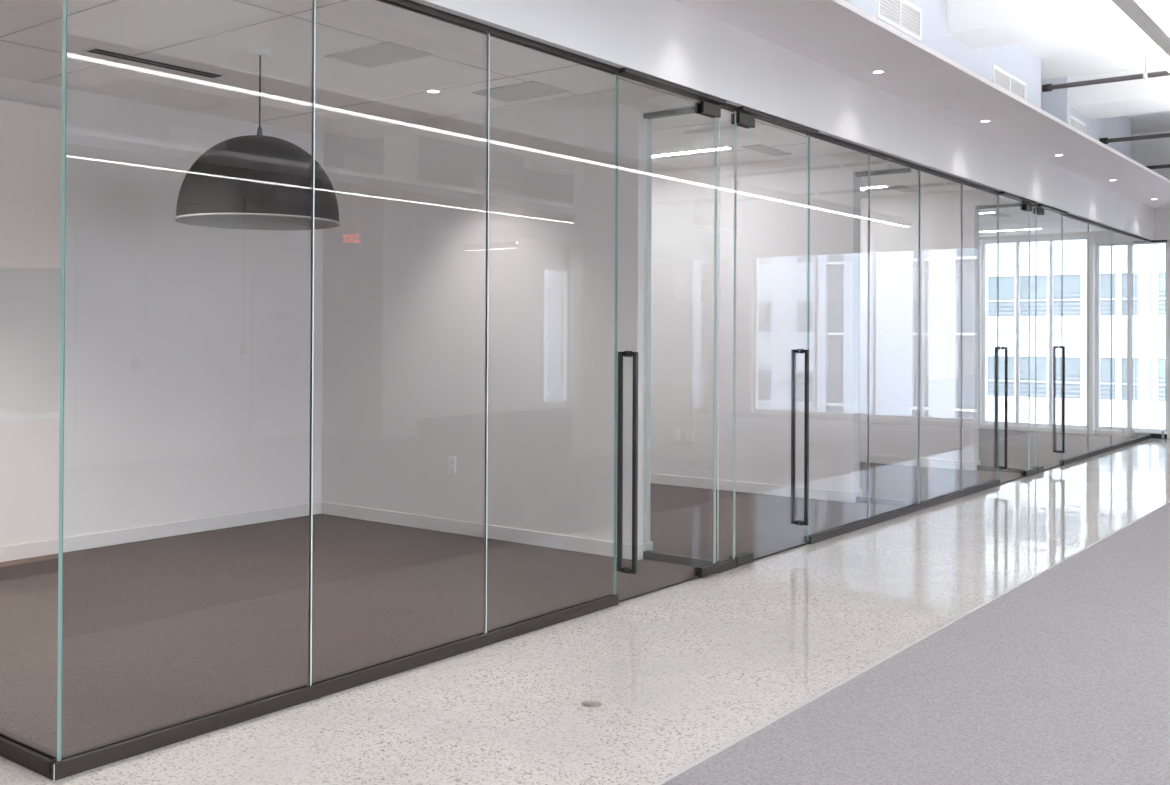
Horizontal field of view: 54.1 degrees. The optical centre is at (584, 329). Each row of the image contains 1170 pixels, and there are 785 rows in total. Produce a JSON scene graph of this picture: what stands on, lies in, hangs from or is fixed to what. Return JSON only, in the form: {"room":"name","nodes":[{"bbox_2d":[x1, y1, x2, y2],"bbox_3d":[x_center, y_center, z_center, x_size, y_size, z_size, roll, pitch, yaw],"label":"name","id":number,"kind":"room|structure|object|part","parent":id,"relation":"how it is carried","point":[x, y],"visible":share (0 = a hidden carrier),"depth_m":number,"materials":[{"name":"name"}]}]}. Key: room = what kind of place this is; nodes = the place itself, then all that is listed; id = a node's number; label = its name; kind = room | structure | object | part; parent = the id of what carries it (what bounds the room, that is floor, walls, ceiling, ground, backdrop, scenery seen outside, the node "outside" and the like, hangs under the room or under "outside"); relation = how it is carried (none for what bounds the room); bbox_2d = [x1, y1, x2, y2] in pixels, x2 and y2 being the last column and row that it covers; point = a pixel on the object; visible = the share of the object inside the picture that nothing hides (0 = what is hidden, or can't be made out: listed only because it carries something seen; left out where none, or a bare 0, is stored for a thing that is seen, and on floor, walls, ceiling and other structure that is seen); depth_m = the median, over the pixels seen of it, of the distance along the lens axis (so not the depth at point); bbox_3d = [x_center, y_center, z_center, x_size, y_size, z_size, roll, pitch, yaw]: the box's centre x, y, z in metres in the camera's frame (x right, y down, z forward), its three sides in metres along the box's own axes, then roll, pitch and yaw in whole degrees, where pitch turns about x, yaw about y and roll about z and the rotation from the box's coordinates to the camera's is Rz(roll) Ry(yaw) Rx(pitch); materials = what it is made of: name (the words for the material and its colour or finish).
{"room":"office corridor","nodes":[
{"label":"office corridor","id":0,"kind":"room"},
{"bbox_2d":[0,76,323,546],"bbox_3d":[-2.050,-0.728,9.190,0.200,4.360,24.100,0,0,37],"label":"wall","id":1,"kind":"structure","parent":0,"point":[187,369],"depth_m":7.72,"materials":[{"name":"paint"}]},
{"bbox_2d":[0,501,321,561],"bbox_3d":[-3.269,1.381,7.417,0.014,0.094,3.975,0,0,37],"label":"baseboard","id":2,"kind":"structure","parent":1,"relation":"attached to","point":[88,541],"depth_m":7.81,"materials":[{"name":"white paint"}]},
{"bbox_2d":[321,85,696,559],"bbox_3d":[-0.638,-0.040,8.007,3.480,2.980,0.164,0,0,37],"label":"wall","id":3,"kind":"structure","parent":0,"point":[404,265],"depth_m":7.91,"materials":[{"name":"paint"}]},
{"bbox_2d":[448,456,455,472],"bbox_3d":[-0.944,0.963,8.140,0.072,0.116,0.009,0,0,37],"label":"wall outlet","id":4,"kind":"object","parent":3,"relation":"attached to","point":[451,460],"visible":1,"depth_m":8.14,"materials":[{"name":"white plastic"}]},
{"bbox_2d":[638,542,651,559],"bbox_3d":[0.374,1.397,7.228,0.014,0.094,0.150,0,0,37],"label":"baseboard","id":5,"kind":"structure","parent":3,"relation":"attached to","point":[641,547],"depth_m":7.20,"materials":[{"name":"white paint"}]},
{"bbox_2d":[0,0,1108,236],"bbox_3d":[1.779,-1.518,11.168,3.480,0.040,15.920,0,0,37],"label":"ceiling","id":6,"kind":"structure","parent":0,"point":[132,27],"depth_m":6.86,"materials":[{"name":"white paint"}]},
{"bbox_2d":[82,47,226,78],"bbox_3d":[-2.486,-1.544,6.669,0.130,0.006,0.850,0,0,37],"label":"ceiling vent","id":7,"kind":"object","parent":6,"relation":"in","point":[95,50],"visible":1,"depth_m":6.63,"materials":[{"name":"black metal"}]},
{"bbox_2d":[175,48,339,229],"bbox_3d":[-1.806,-1.068,6.364,0.882,0.956,0.882,1,0,-39],"label":"dome pendant lamp","id":8,"kind":"object","parent":6,"relation":"hanging from","point":[259,181],"visible":1,"depth_m":6.06,"materials":[{"name":"grey metal"}]},
{"bbox_3d":[-1.807,-0.834,6.363,0.870,0.475,0.870,0,0,37],"label":"lamp shade","id":9,"kind":"part","parent":8,"relation":"part of","materials":[{"name":"black metal"}]},
{"bbox_3d":[-1.805,-1.323,6.366,0.009,0.405,0.009,0,0,37],"label":"cord","id":10,"kind":"part","parent":8,"relation":"part of","materials":[{"name":"black metal"}]},
{"bbox_2d":[325,41,431,67],"bbox_3d":[-1.160,-1.538,6.436,0.520,0.008,0.330,0,0,37],"label":"ceiling vent","id":11,"kind":"object","parent":6,"relation":"in","point":[379,54],"visible":1,"depth_m":6.42,"materials":[{"name":"grey metal"}]},
{"bbox_2d":[425,89,441,92],"bbox_3d":[-0.977,-1.532,7.384,0.106,0.006,0.106,0,0,37],"label":"recessed light","id":12,"kind":"object","parent":6,"relation":"in","point":[427,90],"visible":1,"depth_m":7.38,"materials":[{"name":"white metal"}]},
{"bbox_2d":[471,81,569,101],"bbox_3d":[-0.417,-1.529,7.384,0.530,0.008,0.360,0,0,37],"label":"ceiling vent","id":13,"kind":"object","parent":6,"relation":"in","point":[532,89],"visible":1,"depth_m":7.36,"materials":[{"name":"grey metal"}]},
{"bbox_2d":[0,0,1081,232],"bbox_3d":[1.538,-1.500,10.854,3.480,0.004,15.128,0,0,37],"label":"trim","id":14,"kind":"structure","parent":6,"relation":"in","point":[286,15],"depth_m":6.68,"materials":[{"name":"grey metal"}]},
{"bbox_2d":[652,146,732,156],"bbox_3d":[0.518,-1.506,10.030,1.720,0.009,0.090,0,0,37],"label":"recessed light","id":15,"kind":"object","parent":6,"relation":"in","point":[725,147],"visible":0.36,"depth_m":9.71,"materials":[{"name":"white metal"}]},
{"bbox_2d":[742,144,791,155],"bbox_3d":[1.536,-1.505,9.642,0.170,0.008,0.560,0,0,37],"label":"ceiling vent","id":16,"kind":"object","parent":6,"relation":"in","point":[760,148],"visible":1,"depth_m":9.63,"materials":[{"name":"grey metal"}]},
{"bbox_2d":[861,185,885,188],"bbox_3d":[2.406,-1.482,12.425,1.810,0.009,0.090,0,0,37],"label":"recessed light","id":17,"kind":"object","parent":6,"relation":"in","point":[882,185],"visible":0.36,"depth_m":11.95,"materials":[{"name":"white metal"}]},
{"bbox_2d":[886,185,917,191],"bbox_3d":[3.348,-1.480,12.077,0.170,0.008,0.570,0,0,37],"label":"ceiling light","id":18,"kind":"object","parent":6,"relation":"in","point":[902,188],"visible":0.83,"depth_m":12.04,"materials":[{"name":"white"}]},
{"bbox_2d":[986,212,1009,216],"bbox_3d":[5.237,-1.456,14.547,0.170,0.008,0.550,0,0,37],"label":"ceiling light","id":19,"kind":"object","parent":6,"relation":"in","point":[995,213],"visible":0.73,"depth_m":14.52,"materials":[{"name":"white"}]},
{"bbox_2d":[979,228,1041,231],"bbox_3d":[5.814,-1.437,16.907,1.780,0.009,0.090,0,0,37],"label":"recessed light","id":20,"kind":"object","parent":6,"relation":"in","point":[1033,228],"visible":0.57,"depth_m":16.62,"materials":[{"name":"white metal"}]},
{"bbox_2d":[984,229,1034,231],"bbox_3d":[5.814,-1.434,16.907,1.760,0.003,0.070,0,0,37],"label":"diffuser","id":21,"kind":"object","parent":20,"relation":"attached to","point":[1014,229],"depth_m":16.62,"materials":[{"name":"white plastic"}]},
{"bbox_2d":[0,428,1169,784],"bbox_3d":[3.551,1.570,4.759,14.480,0.256,23.900,0,0,37],"label":"floor","id":22,"kind":"structure","parent":0,"point":[679,673],"depth_m":5.20,"materials":[{"name":"concrete"}]},
{"bbox_2d":[0,730,56,776],"bbox_3d":[-3.081,1.391,4.707,3.606,0.052,0.051,0,0,37],"label":"channel","id":23,"kind":"object","parent":22,"relation":"on","point":[30,756],"visible":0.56,"depth_m":3.73,"materials":[{"name":"brown metal"}]},
{"bbox_3d":[-3.095,1.391,4.731,3.554,0.052,0.032,0,0,37],"label":"rail","id":24,"kind":"part","parent":23,"relation":"part of","materials":[{"name":"brown metal"}]},
{"bbox_2d":[57,0,65,761],"bbox_3d":[-2.375,0.011,4.182,1.806,2.777,0.012,0,0,37],"label":"glass screen","id":25,"kind":"object","parent":23,"relation":"on","point":[64,1],"visible":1,"depth_m":3.63,"materials":[{"name":"teal"}]},
{"bbox_2d":[46,593,618,780],"bbox_3d":[-0.764,1.403,4.812,0.050,0.052,3.030,0,0,37],"label":"channel","id":26,"kind":"object","parent":22,"relation":"on","point":[114,751],"visible":1,"depth_m":4.35,"materials":[{"name":"brown metal"}]},
{"bbox_2d":[61,0,315,759],"bbox_3d":[-1.355,0.014,4.040,0.012,2.777,0.994,0,0,37],"label":"glass screen","id":27,"kind":"object","parent":26,"relation":"on","point":[314,1],"visible":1,"depth_m":4.43,"materials":[{"name":"teal"}]},
{"bbox_2d":[311,15,489,684],"bbox_3d":[-0.750,0.022,4.832,0.012,2.777,1.000,0,0,37],"label":"glass screen","id":28,"kind":"object","parent":26,"relation":"on","point":[488,34],"visible":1,"depth_m":5.22,"materials":[{"name":"teal"}]},
{"bbox_2d":[487,55,617,594],"bbox_3d":[-0.142,0.030,5.625,0.012,2.777,0.999,0,0,37],"label":"glass screen","id":29,"kind":"object","parent":26,"relation":"on","point":[489,55],"visible":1,"depth_m":6.02,"materials":[{"name":"teal"}]},
{"bbox_2d":[581,701,601,706],"bbox_3d":[0.025,1.429,4.372,0.080,0.001,0.080,0,0,37],"label":"plug","id":30,"kind":"object","parent":22,"relation":"on","point":[586,703],"visible":1,"depth_m":4.37,"materials":[{"name":"metal"}]},
{"bbox_2d":[643,106,719,566],"bbox_3d":[0.591,0.042,7.076,0.543,2.804,0.050,0,0,37],"label":"door frame","id":31,"kind":"structure","parent":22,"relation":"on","point":[649,555],"depth_m":7.09,"materials":[{"name":"teal"}]},
{"bbox_2d":[716,558,736,572],"bbox_3d":[0.840,1.424,6.909,0.050,0.052,0.230,0,0,37],"label":"channel","id":32,"kind":"object","parent":22,"relation":"on","point":[727,564],"visible":0.84,"depth_m":6.90,"materials":[{"name":"brown metal"}]},
{"bbox_3d":[0.833,1.424,6.915,0.032,0.052,0.230,0,0,37],"label":"rail","id":33,"kind":"part","parent":32,"relation":"part of","materials":[{"name":"brown metal"}]},
{"bbox_2d":[715,111,735,562],"bbox_3d":[0.846,0.043,6.918,0.012,2.777,0.224,0,0,37],"label":"glass screen","id":34,"kind":"object","parent":32,"relation":"on","point":[735,111],"visible":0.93,"depth_m":7.00,"materials":[{"name":"teal"}]},
{"bbox_2d":[856,168,918,506],"bbox_3d":[2.531,0.067,9.614,0.543,2.804,0.050,0,0,37],"label":"glass","id":35,"kind":"object","parent":22,"relation":"on","point":[862,499],"visible":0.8,"depth_m":9.61,"materials":[{"name":"teal"}]},
{"bbox_2d":[805,479,999,543],"bbox_3d":[2.732,1.449,9.384,0.050,0.052,4.010,0,0,37],"label":"channel","id":36,"kind":"object","parent":22,"relation":"on","point":[826,534],"visible":1,"depth_m":8.95,"materials":[{"name":"brown metal"}]},
{"bbox_2d":[808,134,869,540],"bbox_3d":[1.826,0.056,8.200,0.012,2.777,1.000,0,0,37],"label":"glass screen","id":37,"kind":"object","parent":36,"relation":"on","point":[809,134],"visible":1,"depth_m":8.59,"materials":[{"name":"teal"}]},
{"bbox_2d":[869,169,920,503],"bbox_3d":[2.436,0.064,8.998,0.012,2.777,1.010,0,0,37],"label":"glass screen","id":38,"kind":"object","parent":36,"relation":"on","point":[919,169],"visible":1,"depth_m":9.39,"materials":[{"name":"teal"}]},
{"bbox_2d":[920,183,962,490],"bbox_3d":[3.047,0.072,9.796,0.012,2.777,1.000,0,0,37],"label":"glass screen","id":39,"kind":"object","parent":36,"relation":"on","point":[961,183],"visible":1,"depth_m":10.19,"materials":[{"name":"teal"}]},
{"bbox_2d":[962,194,998,479],"bbox_3d":[3.652,0.081,10.588,0.012,2.777,0.994,0,0,37],"label":"glass screen","id":40,"kind":"object","parent":36,"relation":"on","point":[997,194],"visible":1,"depth_m":10.98,"materials":[{"name":"teal"}]},
{"bbox_2d":[654,501,1169,784],"bbox_3d":[2.024,1.571,5.927,0.015,0.256,23.900,0,0,37],"label":"trim","id":41,"kind":"structure","parent":22,"relation":"on","point":[1045,570],"depth_m":4.75,"materials":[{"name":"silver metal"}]},
{"bbox_2d":[976,203,1026,472],"bbox_3d":[4.387,0.092,12.041,0.543,2.804,0.050,0,0,37],"label":"glass","id":42,"kind":"object","parent":22,"relation":"on","point":[979,467],"visible":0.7,"depth_m":12.11,"materials":[{"name":"teal"}]},
{"bbox_3d":[4.393,0.083,12.036,0.525,2.735,0.012,0,0,37],"label":"glass pane","id":43,"kind":"part","parent":42,"relation":"part of","materials":[{"name":"teal"}]},
{"bbox_2d":[1032,468,1037,474],"bbox_3d":[4.630,1.474,11.866,0.050,0.052,0.230,0,0,37],"label":"channel","id":44,"kind":"object","parent":22,"relation":"on","point":[1034,471],"visible":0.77,"depth_m":11.87,"materials":[{"name":"brown metal"}]},
{"bbox_2d":[1029,206,1036,468],"bbox_3d":[4.636,0.094,11.875,0.012,2.777,0.224,0,0,37],"label":"glass screen","id":45,"kind":"object","parent":44,"relation":"on","point":[1035,206],"visible":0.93,"depth_m":11.97,"materials":[{"name":"teal"}]},
{"bbox_2d":[1059,434,1150,464],"bbox_3d":[6.672,1.501,14.537,0.050,0.052,4.525,0,0,37],"label":"channel","id":46,"kind":"object","parent":22,"relation":"on","point":[1072,459],"visible":1,"depth_m":14.15,"materials":[{"name":"brown metal"}]},
{"bbox_2d":[1062,214,1088,452],"bbox_3d":[5.649,0.107,13.200,0.012,2.777,1.130,0,0,37],"label":"glass screen","id":47,"kind":"object","parent":46,"relation":"on","point":[1062,214],"visible":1,"depth_m":13.64,"materials":[{"name":"teal"}]},
{"bbox_2d":[1111,230,1111,445],"bbox_3d":[6.339,0.116,14.102,0.012,2.777,1.140,0,0,37],"label":"glass screen","id":48,"kind":"object","parent":46,"relation":"on","point":[1111,230],"visible":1,"depth_m":14.55,"materials":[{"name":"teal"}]},
{"bbox_2d":[1131,237,1132,439],"bbox_3d":[7.031,0.125,15.008,0.012,2.777,1.140,0,0,37],"label":"glass screen","id":49,"kind":"object","parent":46,"relation":"on","point":[1132,237],"visible":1,"depth_m":15.46,"materials":[{"name":"teal"}]},
{"bbox_2d":[1132,305,1149,433],"bbox_3d":[7.715,0.134,15.903,0.012,2.777,1.114,0,0,37],"label":"glass screen","id":50,"kind":"object","parent":46,"relation":"on","point":[1149,305],"visible":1,"depth_m":16.34,"materials":[{"name":"teal"}]},
{"bbox_2d":[1122,429,1163,438],"bbox_3d":[7.927,1.484,16.281,0.535,0.109,0.050,0,0,37],"label":"rail","id":51,"kind":"object","parent":22,"relation":"on","point":[1123,430],"visible":1,"depth_m":16.27,"materials":[{"name":"silver metal"}]},
{"bbox_3d":[7.925,1.457,16.283,0.530,0.025,0.040,0,0,37],"label":"rail","id":52,"kind":"part","parent":51,"relation":"part of","materials":[{"name":"silver metal"}]},
{"bbox_2d":[1150,433,1166,438],"bbox_3d":[8.126,1.513,16.248,0.219,0.065,0.030,0,0,37],"label":"channel","id":53,"kind":"object","parent":22,"relation":"on","point":[1154,435],"visible":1,"depth_m":16.23,"materials":[{"name":"black metal"}]},
{"bbox_2d":[1150,272,1153,433],"bbox_3d":[8.135,0.121,16.256,0.213,2.718,0.012,0,0,37],"label":"glass screen","id":54,"kind":"object","parent":53,"relation":"on","point":[1150,272],"visible":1,"depth_m":16.32,"materials":[{"name":"teal"}]},
{"bbox_2d":[374,0,1154,240],"bbox_3d":[3.177,-1.557,9.993,0.170,0.455,16.090,0,0,37],"label":"wall header","id":55,"kind":"structure","parent":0,"point":[673,41],"depth_m":7.31,"materials":[{"name":"paint"}]},
{"bbox_2d":[377,0,620,74],"bbox_3d":[-0.743,-1.368,4.840,0.044,0.027,3.005,0,0,37],"label":"channel","id":56,"kind":"object","parent":55,"relation":"attached to","point":[409,5],"visible":1,"depth_m":5.27,"materials":[{"name":"brown metal"}]},
{"bbox_2d":[618,67,726,104],"bbox_3d":[0.494,-1.354,6.428,0.082,0.023,1.040,0,0,37],"label":"bar","id":57,"kind":"object","parent":55,"relation":"attached to","point":[625,72],"visible":0.8,"depth_m":6.37,"materials":[{"name":"brown metal"}]},
{"bbox_2d":[615,78,720,601],"bbox_3d":[0.472,0.056,6.429,0.120,2.772,1.010,0,0,37],"label":"door","id":58,"kind":"structure","parent":57,"relation":"attached to","point":[703,108],"depth_m":6.13,"materials":[{"name":"teal"}]},
{"bbox_3d":[0.227,0.707,6.108,0.120,1.174,0.022,0,0,37],"label":"pull handle","id":59,"kind":"part","parent":58,"relation":"part of","materials":[{"name":"black metal"}]},
{"bbox_2d":[718,103,737,111],"bbox_3d":[0.852,-1.347,6.928,0.044,0.027,0.230,0,0,37],"label":"channel","id":60,"kind":"object","parent":55,"relation":"attached to","point":[728,107],"visible":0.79,"depth_m":6.94,"materials":[{"name":"brown metal"}]},
{"bbox_2d":[736,106,817,134],"bbox_3d":[1.243,-1.344,7.407,0.082,0.023,1.025,0,0,37],"label":"bar","id":61,"kind":"object","parent":55,"relation":"attached to","point":[758,115],"visible":0.89,"depth_m":7.36,"materials":[{"name":"brown metal"}]},
{"bbox_2d":[729,112,809,566],"bbox_3d":[1.216,0.066,7.402,0.120,2.772,0.995,0,0,37],"label":"door","id":62,"kind":"structure","parent":61,"relation":"attached to","point":[742,120],"depth_m":7.67,"materials":[{"name":"teal"}]},
{"bbox_3d":[1.443,0.723,7.699,0.120,1.174,0.022,0,0,37],"label":"pull handle","id":63,"kind":"part","parent":62,"relation":"part of","materials":[{"name":"black metal"}]},
{"bbox_2d":[807,133,999,194],"bbox_3d":[2.744,-1.321,9.402,0.044,0.027,4.010,0,0,37],"label":"channel","id":64,"kind":"object","parent":55,"relation":"attached to","point":[820,136],"visible":0.83,"depth_m":9.02,"materials":[{"name":"brown metal"}]},
{"bbox_2d":[999,191,1035,203],"bbox_3d":[4.285,-1.303,11.386,0.082,0.023,1.035,0,0,37],"label":"bar","id":65,"kind":"object","parent":55,"relation":"attached to","point":[1002,193],"visible":0.82,"depth_m":11.33,"materials":[{"name":"brown metal"}]},
{"bbox_2d":[994,197,1032,483],"bbox_3d":[4.263,0.106,11.388,0.120,2.772,1.005,0,0,37],"label":"door","id":66,"kind":"structure","parent":65,"relation":"attached to","point":[1026,207],"depth_m":11.08,"materials":[{"name":"teal"}]},
{"bbox_3d":[4.013,0.757,11.060,0.120,1.174,0.022,0,0,37],"label":"pull handle","id":67,"kind":"part","parent":66,"relation":"part of","materials":[{"name":"black metal"}]},
{"bbox_2d":[1037,204,1067,214],"bbox_3d":[5.030,-1.294,12.360,0.082,0.023,1.015,0,0,37],"label":"bar","id":68,"kind":"object","parent":55,"relation":"attached to","point":[1045,207],"visible":0.91,"depth_m":12.29,"materials":[{"name":"brown metal"}]},
{"bbox_2d":[1033,207,1064,472],"bbox_3d":[5.003,0.116,12.354,0.120,2.772,0.985,0,0,37],"label":"door","id":69,"kind":"structure","parent":68,"relation":"attached to","point":[1040,211],"depth_m":12.67,"materials":[{"name":"teal"}]},
{"bbox_3d":[5.231,0.773,12.653,0.120,1.174,0.022,0,0,37],"label":"pull handle","id":70,"kind":"part","parent":69,"relation":"part of","materials":[{"name":"black metal"}]},
{"bbox_2d":[1061,214,1150,242],"bbox_3d":[6.685,-1.269,14.556,0.044,0.027,4.525,0,0,37],"label":"channel","id":71,"kind":"object","parent":55,"relation":"attached to","point":[1065,215],"visible":0.86,"depth_m":14.22,"materials":[{"name":"brown metal"}]},
{"bbox_2d":[650,152,911,502],"bbox_3d":[1.303,-0.014,10.545,3.480,2.980,0.164,0,0,37],"label":"wall","id":72,"kind":"structure","parent":0,"point":[772,195],"depth_m":10.26,"materials":[{"name":"paint"}]},
{"bbox_2d":[673,428,679,439],"bbox_3d":[0.861,0.986,10.782,0.072,0.116,0.009,0,0,37],"label":"wall outlet","id":73,"kind":"object","parent":72,"relation":"attached to","point":[676,431],"visible":1,"depth_m":10.78,"materials":[{"name":"white plastic"}]},
{"bbox_2d":[853,490,860,502],"bbox_3d":[2.315,1.423,9.765,0.014,0.094,0.150,0,0,37],"label":"baseboard","id":74,"kind":"structure","parent":72,"relation":"attached to","point":[858,492],"depth_m":9.74,"materials":[{"name":"white paint"}]},
{"bbox_2d":[675,0,1169,207],"bbox_3d":[1.152,-1.833,6.628,0.700,0.035,23.900,0,0,37],"label":"ceiling","id":75,"kind":"structure","parent":0,"point":[837,35],"depth_m":8.23,"materials":[{"name":"white paint"}]},
{"bbox_2d":[871,70,885,73],"bbox_3d":[2.051,-1.799,8.018,0.100,0.006,0.100,0,0,37],"label":"recessed light","id":76,"kind":"object","parent":75,"relation":"in","point":[874,71],"visible":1,"depth_m":8.00,"materials":[{"name":"white metal"}]},
{"bbox_2d":[860,189,1018,470],"bbox_3d":[3.158,0.011,12.972,3.480,2.980,0.164,0,0,37],"label":"wall","id":77,"kind":"structure","parent":0,"point":[894,326],"depth_m":12.50,"materials":[{"name":"paint"}]},
{"bbox_2d":[975,460,979,469],"bbox_3d":[4.170,1.447,12.192,0.014,0.094,0.150,0,0,37],"label":"baseboard","id":78,"kind":"structure","parent":77,"relation":"attached to","point":[976,462],"depth_m":12.15,"materials":[{"name":"white paint"}]},
{"bbox_2d":[844,0,1130,157],"bbox_3d":[0.574,-2.363,7.075,0.620,1.095,23.900,0,0,37],"label":"wall","id":79,"kind":"structure","parent":0,"point":[1014,59],"depth_m":11.35,"materials":[{"name":"paint"}]},
{"bbox_2d":[877,0,921,40],"bbox_3d":[2.490,-2.498,9.061,0.012,0.260,0.880,0,0,37],"label":"air vent","id":80,"kind":"object","parent":79,"relation":"in","point":[903,15],"visible":1,"depth_m":9.11,"materials":[{"name":"white metal"}]},
{"bbox_2d":[992,64,1025,99],"bbox_3d":[4.172,-2.406,11.261,0.012,0.200,1.020,0,0,37],"label":"air vent","id":81,"kind":"object","parent":79,"relation":"in","point":[1000,77],"visible":0.89,"depth_m":11.23,"materials":[{"name":"white metal"}]},
{"bbox_2d":[1069,115,1085,133],"bbox_3d":[5.694,-2.316,13.250,0.012,0.220,0.690,0,0,37],"label":"air vent","id":82,"kind":"object","parent":79,"relation":"in","point":[1076,123],"visible":0.54,"depth_m":13.24,"materials":[{"name":"white metal"}]},
{"bbox_2d":[979,131,1169,438],"bbox_3d":[10.871,-0.510,14.334,14.480,4.610,0.330,0,0,37],"label":"wall","id":83,"kind":"structure","parent":0,"point":[1147,152],"depth_m":16.78,"materials":[{"name":"paint"}]},
{"bbox_2d":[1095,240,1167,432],"bbox_3d":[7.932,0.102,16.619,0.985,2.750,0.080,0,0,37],"label":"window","id":84,"kind":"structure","parent":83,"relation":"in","point":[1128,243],"depth_m":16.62,"materials":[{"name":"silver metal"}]},
{"bbox_2d":[1151,240,1166,241],"bbox_3d":[8.140,-1.251,16.269,0.219,0.027,0.025,0,0,37],"label":"channel","id":85,"kind":"object","parent":83,"relation":"attached to","point":[1151,240],"visible":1,"depth_m":16.25,"materials":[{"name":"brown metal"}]},
{"bbox_2d":[1018,20,1169,133],"bbox_3d":[3.633,-3.011,4.869,14.480,0.200,24.100,0,0,37],"label":"ceiling","id":86,"kind":"structure","parent":0,"point":[1110,50],"depth_m":12.01,"materials":[{"name":"white paint"}]},
{"bbox_2d":[947,0,1169,119],"bbox_3d":[4.945,-2.748,3.737,10.620,0.330,23.900,0,0,37],"label":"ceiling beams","id":87,"kind":"structure","parent":86,"relation":"attached to","point":[977,24],"depth_m":9.85,"materials":[{"name":"white paint"}]},
{"bbox_2d":[1042,51,1169,91],"bbox_3d":[7.483,-2.688,10.167,6.600,0.340,0.080,0,0,37],"label":"pipe","id":88,"kind":"object","parent":86,"relation":"hanging from","point":[1046,87],"visible":0.94,"depth_m":11.77,"materials":[{"name":"grey metal"}]},
{"bbox_2d":[1091,0,1169,72],"bbox_3d":[3.099,-2.159,6.100,0.075,1.492,15.820,0,0,37],"label":"linear pendant light","id":89,"kind":"object","parent":86,"relation":"hanging from","point":[1128,15],"visible":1,"depth_m":5.49,"materials":[{"name":"grey"}]},
{"bbox_2d":[1099,133,1169,143],"bbox_3d":[8.952,-2.554,12.089,6.600,0.570,0.080,0,0,37],"label":"pipe","id":90,"kind":"object","parent":86,"relation":"hanging from","point":[1164,135],"visible":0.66,"depth_m":13.84,"materials":[{"name":"grey metal"}]},
{"bbox_2d":[1145,164,1169,168],"bbox_3d":[10.381,-2.532,14.370,7.100,0.570,0.080,0,0,37],"label":"pipe","id":91,"kind":"object","parent":86,"relation":"hanging from","point":[1165,165],"visible":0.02,"depth_m":16.11,"materials":[{"name":"grey metal"}]},
{"label":"outside","id":92,"kind":"structure","parent":0,"visible":0},
{"bbox_3d":[42.113,15.933,36.184,150.000,0.200,71.100,0,0,37],"label":"ground","id":93,"kind":"structure","parent":92,"visible":0},
{"bbox_2d":[982,236,1164,428],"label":"window","id":94,"kind":"structure","parent":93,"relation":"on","point":[1148,258],"depth_m":51.23,"materials":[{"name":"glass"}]},
{"bbox_2d":[989,277,1013,298],"bbox_3d":[19.358,-1.908,53.284,1.170,1.000,0.019,0,0,37],"label":"blind","id":95,"kind":"object","parent":94,"relation":"hanging from","point":[1006,284],"depth_m":53.25,"materials":[{"name":"white fabric"}]},
{"bbox_2d":[989,357,1013,378],"bbox_3d":[19.341,1.792,53.259,1.170,1.000,0.019,0,0,37],"label":"blind","id":96,"kind":"object","parent":94,"relation":"hanging from","point":[991,359],"depth_m":53.21,"materials":[{"name":"white fabric"}]},
{"bbox_2d":[1020,357,1046,379],"bbox_3d":[20.493,1.792,52.378,1.170,1.000,0.019,0,0,37],"label":"blind","id":97,"kind":"object","parent":94,"relation":"hanging from","point":[1024,361],"depth_m":52.38,"materials":[{"name":"white fabric"}]},
{"bbox_2d":[1021,276,1046,298],"bbox_3d":[20.510,-1.908,52.403,1.170,1.000,0.019,0,0,37],"label":"blind","id":98,"kind":"object","parent":94,"relation":"hanging from","point":[1041,280],"depth_m":52.40,"materials":[{"name":"white fabric"}]},
{"bbox_2d":[1053,275,1080,292],"bbox_3d":[21.662,-2.034,51.523,1.170,0.750,0.019,0,0,37],"label":"blind","id":99,"kind":"object","parent":94,"relation":"hanging from","point":[1071,283],"depth_m":51.48,"materials":[{"name":"white fabric"}]},
{"bbox_2d":[1056,358,1080,374],"bbox_3d":[21.646,1.666,51.498,1.170,0.750,0.019,0,0,37],"label":"blind","id":100,"kind":"object","parent":94,"relation":"hanging from","point":[1072,365],"depth_m":51.40,"materials":[{"name":"white fabric"}]},
{"bbox_2d":[1100,274,1115,296],"bbox_3d":[22.814,-1.909,50.642,1.170,1.000,0.019,0,0,37],"label":"blind","id":101,"kind":"object","parent":94,"relation":"hanging from","point":[1105,279],"depth_m":50.48,"materials":[{"name":"white fabric"}]},
{"bbox_2d":[1100,359,1115,381],"bbox_3d":[22.797,1.790,50.617,1.170,1.000,0.019,0,0,37],"label":"blind","id":102,"kind":"object","parent":94,"relation":"hanging from","point":[1105,364],"depth_m":50.46,"materials":[{"name":"white fabric"}]},
{"bbox_2d":[1122,359,1151,381],"bbox_3d":[23.949,1.790,49.736,1.170,1.000,0.019,0,0,37],"label":"blind","id":103,"kind":"object","parent":94,"relation":"hanging from","point":[1140,366],"depth_m":49.69,"materials":[{"name":"white fabric"}]},
{"bbox_2d":[1123,273,1151,296],"bbox_3d":[23.966,-1.910,49.761,1.170,1.000,0.019,0,0,37],"label":"blind","id":104,"kind":"object","parent":94,"relation":"hanging from","point":[1141,281],"depth_m":49.70,"materials":[{"name":"white fabric"}]},
{"bbox_2d":[1159,273,1164,290],"bbox_3d":[25.118,-2.036,48.881,1.170,0.750,0.019,0,0,37],"label":"blind","id":105,"kind":"object","parent":94,"relation":"hanging from","point":[1161,275],"depth_m":49.16,"materials":[{"name":"white fabric"}]},
{"bbox_2d":[1159,359,1164,376],"bbox_3d":[25.101,1.664,48.856,1.170,0.750,0.019,0,0,37],"label":"blind","id":106,"kind":"object","parent":94,"relation":"hanging from","point":[1161,361],"depth_m":49.13,"materials":[{"name":"white fabric"}]}
]}

